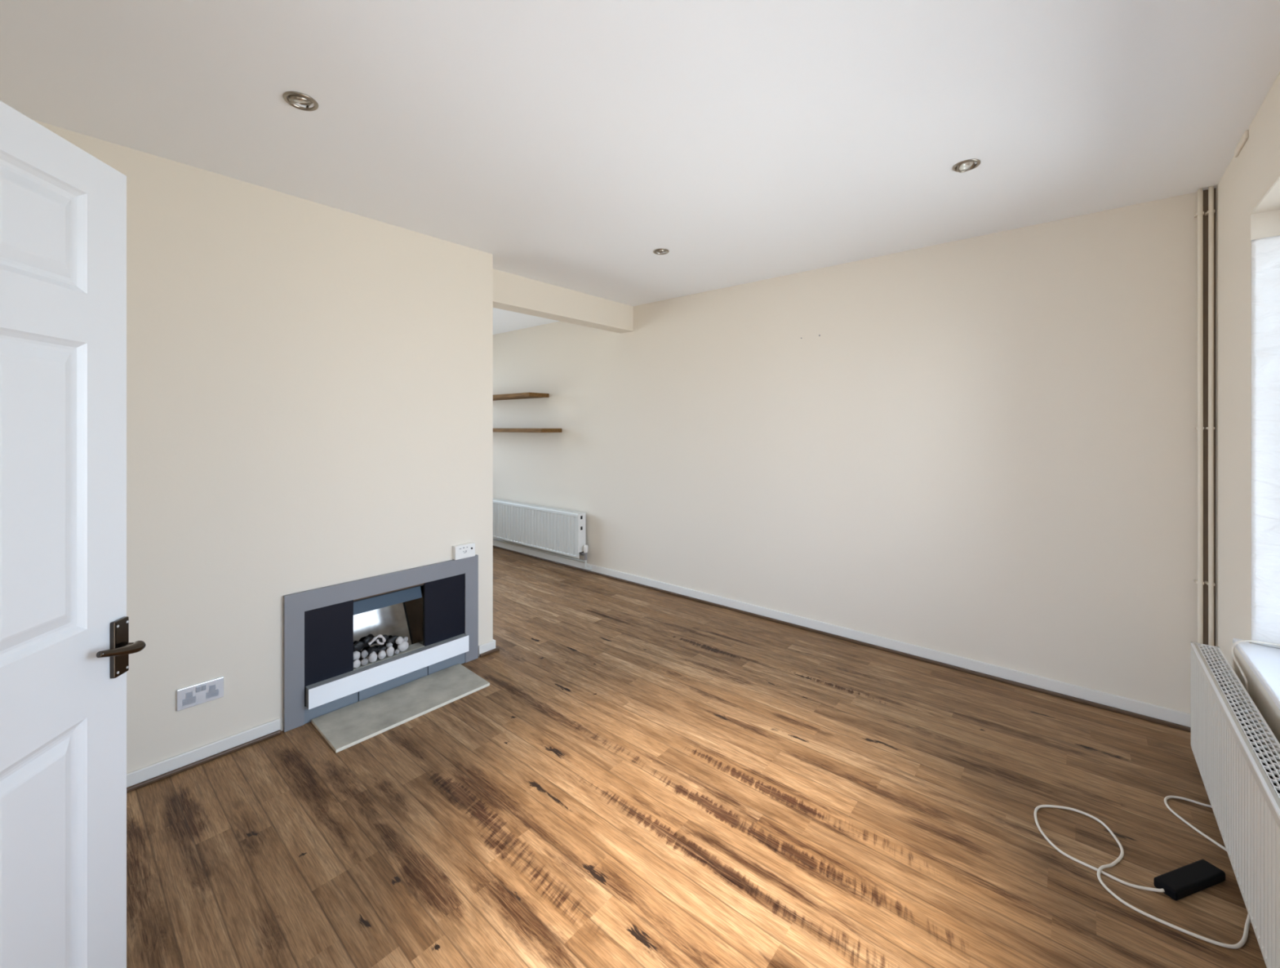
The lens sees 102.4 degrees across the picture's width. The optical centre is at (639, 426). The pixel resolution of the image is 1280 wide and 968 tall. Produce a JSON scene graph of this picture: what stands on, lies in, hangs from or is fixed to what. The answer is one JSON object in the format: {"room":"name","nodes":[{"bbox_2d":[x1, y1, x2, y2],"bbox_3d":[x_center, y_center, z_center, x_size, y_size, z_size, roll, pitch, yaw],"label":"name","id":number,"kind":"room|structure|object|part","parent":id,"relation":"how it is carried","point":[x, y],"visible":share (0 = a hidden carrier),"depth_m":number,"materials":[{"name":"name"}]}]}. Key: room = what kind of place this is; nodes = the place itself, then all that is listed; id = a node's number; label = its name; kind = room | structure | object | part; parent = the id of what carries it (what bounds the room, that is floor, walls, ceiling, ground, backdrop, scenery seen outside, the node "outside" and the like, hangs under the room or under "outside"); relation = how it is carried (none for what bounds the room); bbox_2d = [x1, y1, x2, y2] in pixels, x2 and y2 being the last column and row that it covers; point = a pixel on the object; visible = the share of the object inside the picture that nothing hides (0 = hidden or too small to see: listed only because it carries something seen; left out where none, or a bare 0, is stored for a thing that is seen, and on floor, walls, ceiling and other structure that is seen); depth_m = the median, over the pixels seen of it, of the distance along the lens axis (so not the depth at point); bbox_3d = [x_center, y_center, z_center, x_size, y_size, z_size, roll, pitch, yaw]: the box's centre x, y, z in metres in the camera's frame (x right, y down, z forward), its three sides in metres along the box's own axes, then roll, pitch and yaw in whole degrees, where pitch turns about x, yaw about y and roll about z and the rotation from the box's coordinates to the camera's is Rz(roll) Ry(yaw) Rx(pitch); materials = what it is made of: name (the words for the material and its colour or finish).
{"room":"living room","nodes":[
{"label":"living room","id":0,"kind":"room"},
{"bbox_2d":[31,119,493,773],"bbox_3d":[-1.783,0.162,2.445,0.251,2.500,2.332,0,0,41],"label":"wall","id":1,"kind":"structure","parent":0,"point":[309,384],"depth_m":2.35,"materials":[{"name":"beige paint"}]},
{"bbox_2d":[176,676,223,711],"bbox_3d":[-1.847,1.121,2.166,0.014,0.087,0.153,0,0,41],"label":"wall socket","id":2,"kind":"object","parent":1,"relation":"attached to","point":[189,696],"visible":1,"depth_m":2.16,"materials":[{"name":"white plastic"}]},
{"bbox_2d":[182,691,195,706],"bbox_3d":[-1.869,1.125,2.135,0.001,0.050,0.042,0,0,41],"label":"outlet","id":3,"kind":"object","parent":2,"relation":"attached to","point":[188,697],"depth_m":2.14,"materials":[{"name":"grey plastic"}]},
{"bbox_2d":[195,686,200,693],"bbox_3d":[-1.849,1.099,2.156,0.004,0.022,0.014,0,0,41],"label":"rocker switch","id":4,"kind":"object","parent":2,"relation":"attached to","point":[197,688],"depth_m":2.16,"materials":[{"name":"grey plastic"}]},
{"bbox_2d":[201,684,205,691],"bbox_3d":[-1.837,1.099,2.169,0.004,0.022,0.014,0,0,41],"label":"rocker switch","id":5,"kind":"object","parent":2,"relation":"attached to","point":[203,686],"depth_m":2.17,"materials":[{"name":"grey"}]},
{"bbox_2d":[205,684,218,698],"bbox_3d":[-1.820,1.125,2.192,0.001,0.050,0.042,0,0,41],"label":"outlet","id":6,"kind":"object","parent":2,"relation":"attached to","point":[211,691],"depth_m":2.19,"materials":[{"name":"grey plastic"}]},
{"bbox_2d":[126,639,495,787],"bbox_3d":[-1.740,1.379,2.483,0.265,0.065,2.246,0,0,41],"label":"baseboard","id":7,"kind":"structure","parent":1,"relation":"attached to","point":[148,772],"depth_m":2.17,"materials":[{"name":"white paint"}]},
{"bbox_2d":[126,647,499,793],"bbox_3d":[-1.628,1.403,2.398,0.016,0.018,2.262,0,0,41],"label":"trim","id":8,"kind":"structure","parent":1,"relation":"attached to","point":[214,757],"depth_m":2.17,"materials":[{"name":"white wood"}]},
{"bbox_2d":[493,268,633,333],"bbox_3d":[-0.650,-0.975,4.082,0.160,0.226,1.628,0,0,41],"label":"beam","id":9,"kind":"structure","parent":1,"relation":"attached to","point":[511,292],"depth_m":4.00,"materials":[{"name":"beige paint"}]},
{"bbox_2d":[0,0,1279,334],"bbox_3d":[-1.589,-1.148,2.475,7.165,0.120,5.590,0,0,41],"label":"ceiling","id":10,"kind":"structure","parent":0,"point":[567,143],"depth_m":1.76,"materials":[{"name":"white paint"}]},
{"bbox_2d":[282,91,318,111],"bbox_3d":[-1.132,-1.126,1.719,0.100,0.104,0.100,0,0,1],"label":"recessed light","id":11,"kind":"object","parent":10,"relation":"in","point":[294,97],"visible":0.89,"depth_m":1.71,"materials":[{"name":"silver metal"}]},
{"bbox_3d":[-1.132,-1.090,1.719,0.055,0.022,0.052,0,0,1],"label":"bulb","id":12,"kind":"part","parent":11,"relation":"part of","materials":[{"name":"clear glass"}]},
{"bbox_2d":[653,248,669,254],"bbox_3d":[0.130,-1.127,3.192,0.100,0.102,0.100,0,0,11],"label":"recessed light","id":13,"kind":"object","parent":10,"relation":"in","point":[658,251],"visible":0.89,"depth_m":3.18,"materials":[{"name":"silver metal"}]},
{"bbox_2d":[952,159,980,173],"bbox_3d":[1.357,-1.124,2.140,0.100,0.108,0.100,0,0,-19],"label":"recessed light","id":14,"kind":"object","parent":10,"relation":"in","point":[964,166],"visible":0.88,"depth_m":2.14,"materials":[{"name":"silver metal"}]},
{"bbox_3d":[1.357,-1.089,2.140,0.055,0.025,0.050,0,0,-19],"label":"bulb","id":15,"kind":"part","parent":14,"relation":"part of","materials":[{"name":"clear glass"}]},
{"bbox_2d":[126,547,1266,967],"bbox_3d":[-1.532,1.412,2.539,7.168,0.001,5.292,0,0,41],"label":"floor","id":16,"kind":"structure","parent":0,"point":[640,777],"depth_m":1.86,"materials":[{"name":"brown wood"}]},
{"bbox_2d":[283,555,478,732],"bbox_3d":[-1.371,1.097,2.809,0.232,0.628,1.006,0,0,41],"label":"electric fireplace","id":17,"kind":"object","parent":16,"relation":"on","point":[435,606],"visible":0.92,"depth_m":2.70,"materials":[{"name":"grey painted metal"},{"name":"black glass"},{"name":"brushed steel"}]},
{"bbox_3d":[-1.528,1.102,2.531,0.006,0.454,0.219,0,0,41],"label":"panel","id":18,"kind":"part","parent":17,"relation":"part of","materials":[{"name":"black"}]},
{"bbox_2d":[353,651,359,661],"bbox_3d":[-1.469,1.183,2.660,0.040,0.047,0.044,0,0,41],"label":"pebble","id":19,"kind":"object","parent":17,"relation":"in","point":[356,654],"visible":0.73,"depth_m":2.65,"materials":[{"name":"white stone"}]},
{"bbox_2d":[353,658,360,668],"bbox_3d":[-1.453,1.212,2.635,0.034,0.044,0.045,0,0,41],"label":"pebble","id":20,"kind":"object","parent":17,"relation":"on","point":[357,663],"visible":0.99,"depth_m":2.63,"materials":[{"name":"white stone"}]},
{"bbox_2d":[353,640,364,652],"bbox_3d":[-1.476,1.150,2.697,0.035,0.053,0.068,0,0,41],"label":"coal","id":21,"kind":"object","parent":17,"relation":"in","point":[358,646],"visible":0.77,"depth_m":2.69,"materials":[{"name":"black stone"}]},
{"bbox_2d":[360,649,368,658],"bbox_3d":[-1.440,1.188,2.692,0.031,0.040,0.034,0,0,41],"label":"pebble","id":22,"kind":"object","parent":17,"relation":"in","point":[364,654],"visible":1,"depth_m":2.68,"materials":[{"name":"grey stone"}]},
{"bbox_2d":[360,657,368,665],"bbox_3d":[-1.426,1.216,2.665,0.033,0.035,0.033,0,0,0],"label":"pebble","id":23,"kind":"object","parent":17,"relation":"on","point":[364,661],"visible":1,"depth_m":2.65,"materials":[{"name":"white stone"}]},
{"bbox_2d":[362,636,375,647],"bbox_3d":[-1.443,1.142,2.737,0.036,0.053,0.069,0,0,41],"label":"coal","id":24,"kind":"object","parent":17,"relation":"in","point":[367,639],"visible":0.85,"depth_m":2.72,"materials":[{"name":"black stone"}]},
{"bbox_2d":[367,646,377,656],"bbox_3d":[-1.418,1.192,2.728,0.044,0.052,0.062,0,0,41],"label":"coal","id":25,"kind":"object","parent":17,"relation":"on","point":[370,650],"visible":0.69,"depth_m":2.72,"materials":[{"name":"black stone"}]},
{"bbox_2d":[368,651,377,662],"bbox_3d":[-1.400,1.206,2.698,0.037,0.056,0.043,0,0,41],"label":"pebble","id":26,"kind":"object","parent":17,"relation":"on","point":[372,657],"visible":1,"depth_m":2.69,"materials":[{"name":"white stone"}]},
{"bbox_2d":[376,645,386,654],"bbox_3d":[-1.387,1.196,2.763,0.042,0.043,0.061,0,0,41],"label":"coal","id":27,"kind":"object","parent":17,"relation":"on","point":[380,647],"visible":0.77,"depth_m":2.75,"materials":[{"name":"black stone"}]},
{"bbox_2d":[368,634,386,645],"bbox_3d":[-1.397,1.137,2.737,0.024,0.058,0.090,0,0,41],"label":"twig","id":28,"kind":"object","parent":27,"relation":"on","point":[384,640],"visible":1,"depth_m":2.74,"materials":[{"name":"white wood"}]},
{"bbox_2d":[373,635,389,644],"bbox_3d":[-1.399,1.151,2.789,0.031,0.042,0.077,0,0,41],"label":"coal","id":29,"kind":"object","parent":17,"relation":"in","point":[386,637],"visible":0.49,"depth_m":2.78,"materials":[{"name":"black stone"}]},
{"bbox_2d":[377,650,386,659],"bbox_3d":[-1.369,1.210,2.732,0.034,0.047,0.043,0,0,41],"label":"pebble","id":30,"kind":"object","parent":17,"relation":"on","point":[381,655],"visible":1,"depth_m":2.72,"materials":[{"name":"white stone"}]},
{"bbox_3d":[-1.421,1.064,2.830,0.084,0.340,0.382,0,0,39],"label":"plate","id":31,"kind":"part","parent":17,"relation":"part of","materials":[{"name":"grey metal"}]},
{"bbox_2d":[353,586,422,615],"bbox_3d":[-1.357,0.916,2.771,0.034,0.088,0.362,0,0,41],"label":"hood","id":32,"kind":"object","parent":17,"relation":"attached to","point":[379,601],"depth_m":2.76,"materials":[{"name":"grey metal"}]},
{"bbox_2d":[386,642,392,648],"bbox_3d":[-1.359,1.187,2.793,0.031,0.034,0.033,0,0,41],"label":"pebble","id":33,"kind":"object","parent":17,"relation":"in","point":[388,645],"visible":0.86,"depth_m":2.79,"materials":[{"name":"white stone"}]},
{"bbox_2d":[386,645,394,657],"bbox_3d":[-1.342,1.206,2.767,0.036,0.057,0.041,0,0,41],"label":"pebble","id":34,"kind":"object","parent":17,"relation":"in","point":[389,651],"visible":1,"depth_m":2.75,"materials":[{"name":"white stone"}]},
{"bbox_2d":[386,635,398,644],"bbox_3d":[-1.357,1.169,2.824,0.028,0.040,0.066,0,0,41],"label":"coal","id":35,"kind":"object","parent":17,"relation":"in","point":[393,639],"visible":0.87,"depth_m":2.81,"materials":[{"name":"black stone"}]},
{"bbox_2d":[394,648,399,654],"bbox_3d":[-1.318,1.221,2.795,0.025,0.026,0.026,0,0,-1],"label":"pebble","id":36,"kind":"object","parent":17,"relation":"on","point":[397,651],"visible":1,"depth_m":2.79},
{"bbox_2d":[396,640,408,651],"bbox_3d":[-1.304,1.207,2.832,0.044,0.053,0.061,0,0,41],"label":"pebble","id":37,"kind":"object","parent":17,"relation":"on","point":[403,646],"visible":0.99,"depth_m":2.82,"materials":[{"name":"white stone"}]},
{"bbox_2d":[395,636,404,644],"bbox_3d":[-1.320,1.172,2.828,0.038,0.043,0.042,0,0,41],"label":"pebble","id":38,"kind":"object","parent":37,"relation":"on","point":[399,640],"visible":1,"depth_m":2.81,"materials":[{"name":"white stone"}]},
{"bbox_2d":[403,636,408,641],"bbox_3d":[-1.300,1.178,2.855,0.024,0.031,0.028,0,0,41],"label":"pebble","id":39,"kind":"object","parent":37,"relation":"on","point":[405,638],"visible":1,"depth_m":2.85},
{"bbox_3d":[-1.286,1.064,2.963,0.160,0.340,0.001,0,0,41],"label":"plate","id":40,"kind":"part","parent":17,"relation":"part of","materials":[{"name":"brown metal"}]},
{"bbox_3d":[-1.132,1.102,2.992,0.006,0.454,0.246,0,0,41],"label":"panel","id":41,"kind":"part","parent":17,"relation":"part of","materials":[{"name":"black"}]},
{"bbox_2d":[452,542,475,559],"bbox_3d":[-1.051,0.742,3.076,0.038,0.080,0.131,0,0,41],"label":"thermostat box","id":42,"kind":"object","parent":17,"relation":"on","point":[462,551],"visible":1,"depth_m":3.06,"materials":[{"name":"white plastic"}]},
{"bbox_2d":[311,663,489,752],"bbox_3d":[-1.191,1.404,2.634,0.343,0.015,0.780,0,0,41],"label":"hearth slab","id":43,"kind":"object","parent":16,"relation":"on","point":[343,728],"visible":1,"depth_m":2.57,"materials":[{"name":"stone"}]},
{"bbox_2d":[1033,804,1250,948],"bbox_3d":[1.579,1.380,1.664,0.394,0.063,0.532,0,0,-25],"label":"power adaptor","id":44,"kind":"object","parent":16,"relation":"on","point":[1185,881],"visible":0.89,"depth_m":1.58,"materials":[{"name":"black plastic"}]},
{"bbox_3d":[1.697,1.396,1.589,0.240,0.030,0.056,0,0,-17],"label":"casing","id":45,"kind":"part","parent":44,"relation":"part of","materials":[{"name":"black plastic"}]},
{"bbox_2d":[1164,795,1226,851],"bbox_3d":[2.002,1.406,1.815,0.206,0.009,0.367,0,0,41],"label":"cable","id":46,"kind":"object","parent":16,"relation":"on","point":[1166,797],"visible":0.6,"depth_m":1.88,"materials":[{"name":"beige plastic"}]},
{"bbox_2d":[493,191,1197,713],"bbox_3d":[0.173,0.162,4.547,7.145,2.500,0.150,0,0,41],"label":"wall","id":47,"kind":"structure","parent":0,"point":[984,447],"depth_m":3.11,"materials":[{"name":"beige paint"}]},
{"bbox_2d":[493,392,549,400],"bbox_3d":[-1.534,-0.330,5.739,1.302,0.040,0.260,0,0,41],"label":"wall shelf","id":48,"kind":"object","parent":47,"relation":"attached to","point":[522,395],"visible":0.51,"depth_m":5.39,"materials":[{"name":"brown wood"}]},
{"bbox_2d":[493,428,561,432],"bbox_3d":[-1.457,0.036,5.671,1.506,0.041,0.264,0,0,41],"label":"wall shelf","id":49,"kind":"object","parent":47,"relation":"attached to","point":[502,430],"visible":0.56,"depth_m":5.25,"materials":[{"name":"brown wood"}]},
{"bbox_2d":[493,537,584,562],"bbox_3d":[-1.125,1.314,5.529,1.596,0.016,0.016,0,0,41],"label":"pipe","id":50,"kind":"object","parent":47,"relation":"attached to","point":[553,553],"visible":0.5,"depth_m":5.45,"materials":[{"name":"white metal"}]},
{"bbox_2d":[493,497,591,569],"bbox_3d":[-1.125,1.105,5.477,1.663,0.538,0.126,0,0,41],"label":"radiator","id":51,"kind":"object","parent":47,"relation":"attached to","point":[553,530],"visible":0.91,"depth_m":5.30,"materials":[{"name":"white metal"}]},
{"bbox_2d":[493,497,585,514],"bbox_3d":[-1.162,0.839,5.493,1.586,0.005,0.095,0,0,41],"label":"grille","id":52,"kind":"object","parent":51,"relation":"attached to","point":[522,505],"depth_m":5.41,"materials":[{"name":"metal"}]},
{"bbox_3d":[-0.561,1.023,4.977,0.003,0.368,0.096,0,0,41],"label":"panel","id":53,"kind":"part","parent":51,"relation":"part of","materials":[{"name":"white metal"}]},
{"bbox_2d":[493,540,1191,727],"bbox_3d":[0.089,1.373,4.511,6.665,0.077,0.014,0,0,41],"label":"baseboard","id":54,"kind":"structure","parent":47,"relation":"attached to","point":[1183,718],"depth_m":3.13,"materials":[{"name":"white paint"}]},
{"bbox_2d":[493,545,1191,732],"bbox_3d":[0.080,1.402,4.499,6.665,0.020,0.016,0,0,41],"label":"trim","id":55,"kind":"structure","parent":47,"relation":"attached to","point":[953,667],"depth_m":3.13,"materials":[{"name":"white wood"}]},
{"bbox_2d":[1193,187,1204,644],"bbox_3d":[2.567,0.162,2.363,0.028,2.497,0.050,0,0,41],"label":"pipe","id":56,"kind":"object","parent":47,"relation":"attached to","point":[1199,215],"visible":0.86,"depth_m":2.35,"materials":[{"name":"beige metal"}]},
{"bbox_2d":[1203,188,1215,646],"bbox_3d":[2.605,0.117,2.360,0.046,2.409,0.006,0,0,41],"label":"pipe","id":57,"kind":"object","parent":47,"relation":"attached to","point":[1205,192],"depth_m":2.36,"materials":[{"name":"beige metal"}]},
{"bbox_2d":[1215,129,1279,743],"bbox_3d":[1.442,0.162,0.753,0.280,2.500,3.960,0,0,41],"label":"wall","id":58,"kind":"structure","parent":0,"point":[1236,228],"depth_m":2.05,"materials":[{"name":"beige paint"}]},
{"bbox_2d":[1204,186,1214,645],"bbox_3d":[2.591,0.162,2.342,0.028,2.497,0.050,0,0,41],"label":"pipe","id":59,"kind":"object","parent":58,"relation":"attached to","point":[1211,211],"visible":0.88,"depth_m":2.33,"materials":[{"name":"beige metal"}]},
{"bbox_2d":[1191,641,1279,967],"bbox_3d":[1.817,1.152,1.498,0.120,0.516,1.674,0,0,41],"label":"radiator","id":60,"kind":"object","parent":58,"relation":"attached to","point":[1237,757],"visible":1,"depth_m":1.50,"materials":[{"name":"white metal"}]},
{"bbox_3d":[2.325,1.117,2.116,0.066,0.435,0.002,0,0,41],"label":"panel","id":61,"kind":"part","parent":60,"relation":"part of","materials":[{"name":"white metal"}]},
{"bbox_2d":[1191,641,1279,819],"bbox_3d":[1.802,0.898,1.511,0.080,0.006,1.600,0,0,41],"label":"grille","id":62,"kind":"object","parent":60,"relation":"attached to","point":[1269,791],"depth_m":1.57,"materials":[{"name":"white metal"}]},
{"bbox_3d":[1.826,1.121,1.490,0.012,0.429,1.590,0,0,41],"label":"panel","id":63,"kind":"part","parent":60,"relation":"part of","materials":[{"name":"white metal"}]},
{"bbox_2d":[1234,130,1248,157],"bbox_3d":[2.282,-1.073,1.955,0.009,0.030,0.180,0,0,41],"label":"trim","id":64,"kind":"structure","parent":58,"relation":"attached to","point":[1244,138],"depth_m":1.94,"materials":[{"name":"beige paint"}]},
{"bbox_2d":[1232,638,1279,710],"bbox_3d":[1.488,0.792,0.930,0.199,0.024,2.406,0,0,41],"label":"window sill","id":65,"kind":"structure","parent":58,"relation":"attached to","point":[1264,661],"depth_m":1.70,"materials":[{"name":"white"}]},
{"bbox_2d":[1231,640,1279,693],"bbox_3d":[2.207,0.884,1.797,0.191,0.256,0.050,0,0,41],"label":"cable","id":66,"kind":"object","parent":65,"relation":"on","point":[1234,644],"visible":0.91,"depth_m":1.83,"materials":[{"name":"beige plastic"}]},
{"bbox_2d":[1248,72,1279,214],"bbox_3d":[1.409,-0.928,0.932,0.004,0.320,2.450,0,0,41],"label":"trim","id":67,"kind":"structure","parent":58,"relation":"attached to","point":[1264,128],"depth_m":1.71,"materials":[{"name":"beige paint"}]},
{"bbox_2d":[1251,235,1279,648],"bbox_3d":[2.264,0.052,1.803,0.158,1.451,0.014,0,0,41],"label":"window","id":68,"kind":"structure","parent":58,"relation":"attached to","point":[1265,251],"depth_m":1.83,"materials":[{"name":"white"}]},
{"bbox_3d":[-1.156,0.162,0.438,3.815,2.500,0.100,0,0,41],"label":"wall","id":69,"kind":"structure","parent":0,"visible":0},
{"bbox_2d":[0,100,145,967],"bbox_3d":[-1.087,0.417,0.793,0.089,1.973,0.768,0,0,-10],"label":"door","id":70,"kind":"structure","parent":69,"relation":"in","point":[65,647],"depth_m":1.02,"materials":[{"name":"white paint"}]},
{"bbox_3d":[-1.155,0.488,1.142,0.011,0.123,0.039,0,0,-10],"label":"handle","id":71,"kind":"part","parent":70,"relation":"part of","materials":[{"name":"brown metal"}]},
{"bbox_3d":[-1.121,0.482,1.108,0.043,0.040,0.106,0,0,-10],"label":"lever","id":72,"kind":"part","parent":70,"relation":"part of","materials":[{"name":"brown metal"}]}
]}

